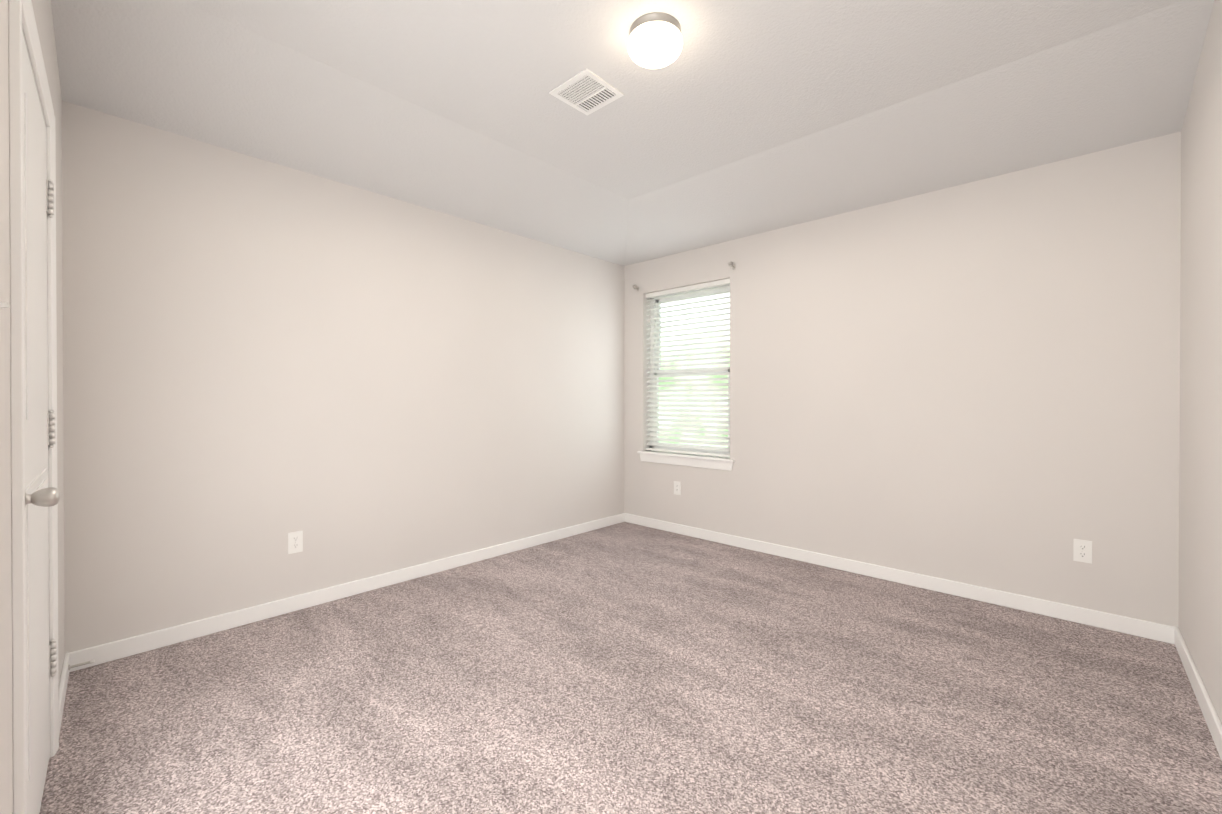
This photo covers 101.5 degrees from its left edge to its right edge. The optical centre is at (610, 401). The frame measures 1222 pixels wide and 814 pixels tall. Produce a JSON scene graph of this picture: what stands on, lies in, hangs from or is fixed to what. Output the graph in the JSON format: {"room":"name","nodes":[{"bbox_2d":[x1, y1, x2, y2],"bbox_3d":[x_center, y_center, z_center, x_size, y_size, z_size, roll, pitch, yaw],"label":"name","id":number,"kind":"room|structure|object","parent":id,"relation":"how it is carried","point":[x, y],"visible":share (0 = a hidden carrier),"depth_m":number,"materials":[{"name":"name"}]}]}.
{"room":"empty bedroom","nodes":[
{"label":"empty bedroom","id":0,"kind":"room"},
{"bbox_2d":[0,0,6,813],"bbox_3d":[-0.419,-0.167,0.180,2.178,2.657,0.120,0,0,43],"label":"wall","id":1,"kind":"structure","parent":0,"point":[3,753],"depth_m":0.94,"materials":[{"name":"paint"}]},
{"bbox_2d":[0,302,9,307],"bbox_3d":[-1.021,-0.160,0.836,0.070,0.114,0.019,0,0,43],"label":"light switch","id":2,"kind":"object","parent":1,"relation":"attached to","point":[4,305],"visible":1,"depth_m":0.84,"materials":[{"name":"white plastic"}]},
{"bbox_2d":[2,0,64,813],"bbox_3d":[-1.869,-0.173,1.577,0.120,2.657,1.850,0,0,-45],"label":"wall","id":3,"kind":"structure","parent":0,"point":[42,9],"depth_m":1.46,"materials":[{"name":"paint"}]},
{"bbox_2d":[8,0,58,813],"bbox_3d":[-1.580,0.107,1.301,0.137,2.098,0.892,0,0,-45],"label":"door frame","id":4,"kind":"structure","parent":3,"relation":"attached to","point":[20,14],"depth_m":1.03,"materials":[{"name":"white wood"}]},
{"bbox_2d":[22,32,59,813],"bbox_3d":[-1.562,0.134,1.331,0.158,2.020,0.781,0,0,-45],"label":"closet door","id":5,"kind":"structure","parent":3,"relation":"in","point":[41,497],"depth_m":1.30,"materials":[{"name":"white wood"}]},
{"bbox_2d":[59,653,69,734],"bbox_3d":[-1.787,1.114,1.596,0.014,0.083,1.750,0,0,-45],"label":"baseboard","id":6,"kind":"structure","parent":3,"relation":"attached to","point":[64,677],"depth_m":1.90,"materials":[{"name":"white wood"}]},
{"bbox_2d":[62,101,623,652],"bbox_3d":[-1.224,-0.076,3.380,0.120,2.446,4.078,0,0,43],"label":"wall","id":7,"kind":"structure","parent":0,"point":[262,359],"depth_m":2.73,"materials":[{"name":"paint"}]},
{"bbox_2d":[288,531,302,553],"bbox_3d":[-1.734,0.773,2.743,0.008,0.114,0.070,0,0,43],"label":"electrical outlet","id":8,"kind":"object","parent":7,"relation":"attached to","point":[295,542],"visible":1,"depth_m":2.74,"materials":[{"name":"white plastic"}]},
{"bbox_2d":[66,513,624,671],"bbox_3d":[-1.216,1.105,3.296,0.014,0.083,3.958,0,0,43],"label":"baseboard","id":9,"kind":"structure","parent":7,"relation":"attached to","point":[120,649],"depth_m":2.75,"materials":[{"name":"white wood"}]},
{"bbox_2d":[68,659,94,669],"bbox_3d":[-2.232,1.108,2.105,0.077,0.022,0.022,0,0,-45],"label":"door stop","id":10,"kind":"object","parent":9,"relation":"attached to","point":[81,664],"visible":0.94,"depth_m":2.10,"materials":[{"name":"silver metal"}]},
{"bbox_2d":[40,522,1221,813],"bbox_3d":[0.100,1.202,2.153,3.739,0.100,4.078,0,0,43],"label":"floor","id":11,"kind":"structure","parent":0,"point":[624,668],"depth_m":1.90,"materials":[{"name":"carpet"}]},
{"bbox_2d":[51,0,1213,265],"bbox_3d":[0.063,-1.424,2.093,3.509,0.302,3.958,0,0,43],"label":"ceiling","id":12,"kind":"structure","parent":0,"point":[739,118],"depth_m":2.30,"materials":[{"name":"white paint"}]},
{"bbox_2d":[549,68,623,115],"bbox_3d":[-0.114,-1.451,2.354,0.250,0.011,0.250,0,0,43],"label":"ceiling vent","id":13,"kind":"object","parent":12,"relation":"in","point":[586,91],"visible":1,"depth_m":2.34,"materials":[{"name":"white metal"}]},
{"bbox_2d":[628,12,682,68],"bbox_3d":[0.173,-1.401,1.964,0.216,0.107,0.216,0,0,43],"label":"ceiling light","id":14,"kind":"object","parent":12,"relation":"attached to","point":[655,40],"visible":1,"depth_m":1.90,"materials":[{"name":"white glass"}]},
{"bbox_2d":[624,131,1180,627],"bbox_3d":[1.449,-0.078,3.595,3.739,2.446,0.120,0,0,43],"label":"wall","id":15,"kind":"structure","parent":0,"point":[976,383],"depth_m":2.92,"materials":[{"name":"paint"}]},
{"bbox_2d":[674,481,680,494],"bbox_3d":[0.574,0.750,4.327,0.070,0.114,0.008,0,0,43],"label":"outlet","id":16,"kind":"object","parent":15,"relation":"attached to","point":[677,487],"visible":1,"depth_m":4.32,"materials":[{"name":"white plastic"}]},
{"bbox_2d":[637,450,734,461],"bbox_3d":[0.645,0.467,4.311,0.982,0.020,0.132,0,0,43],"label":"window sill","id":17,"kind":"structure","parent":15,"relation":"attached to","point":[703,457],"depth_m":4.23,"materials":[{"name":"white wood"}]},
{"bbox_2d":[640,453,732,470],"bbox_3d":[0.617,0.513,4.282,0.954,0.072,0.013,0,0,43],"label":"trim","id":18,"kind":"structure","parent":15,"relation":"attached to","point":[711,464],"depth_m":4.24,"materials":[{"name":"white wood"}]},
{"bbox_2d":[650,284,729,456],"bbox_3d":[0.713,-0.269,4.381,0.892,1.450,0.072,0,0,43],"label":"window","id":19,"kind":"structure","parent":15,"relation":"in","point":[686,372],"depth_m":4.45,"materials":[{"name":"white plastic"}]},
{"bbox_2d":[646,278,729,456],"bbox_3d":[0.650,-0.273,4.313,0.880,1.437,0.070,0,0,43],"label":"window blinds","id":20,"kind":"object","parent":19,"relation":"attached to","point":[688,349],"visible":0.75,"depth_m":4.30,"materials":[{"name":"white plastic"}]},
{"bbox_2d":[728,262,734,269],"bbox_3d":[0.950,-1.069,3.926,0.024,0.050,0.068,0,0,43],"label":"curtain bracket","id":21,"kind":"object","parent":15,"relation":"attached to","point":[730,264],"visible":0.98,"depth_m":3.92,"materials":[{"name":"silver metal"}]},
{"bbox_2d":[625,513,1177,643],"bbox_3d":[1.403,1.104,3.551,3.499,0.083,0.014,0,0,43],"label":"baseboard","id":22,"kind":"structure","parent":15,"relation":"attached to","point":[1132,626],"depth_m":2.99,"materials":[{"name":"white wood"}]},
{"bbox_2d":[1073,539,1091,563],"bbox_3d":[2.443,0.774,2.585,0.070,0.114,0.008,0,0,43],"label":"electrical outlet","id":23,"kind":"object","parent":15,"relation":"attached to","point":[1082,550],"visible":1,"depth_m":2.58,"materials":[{"name":"white plastic"}]},
{"bbox_2d":[1179,0,1221,723],"bbox_3d":[1.424,-0.170,0.913,0.120,2.657,4.078,0,0,43],"label":"wall","id":24,"kind":"structure","parent":0,"point":[1200,541],"depth_m":1.93,"materials":[{"name":"paint"}]},
{"bbox_2d":[1174,627,1221,760],"bbox_3d":[1.334,1.117,0.921,0.014,0.083,3.958,0,0,43],"label":"baseboard","id":25,"kind":"structure","parent":24,"relation":"attached to","point":[1212,720],"depth_m":1.88,"materials":[{"name":"white wood"}]},
{"label":"outside","id":26,"kind":"structure","parent":0,"visible":0},
{"bbox_2d":[651,293,729,455],"bbox_3d":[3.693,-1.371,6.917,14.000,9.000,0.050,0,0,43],"label":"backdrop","id":27,"kind":"structure","parent":26,"point":[696,335],"depth_m":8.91,"materials":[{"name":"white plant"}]}
]}

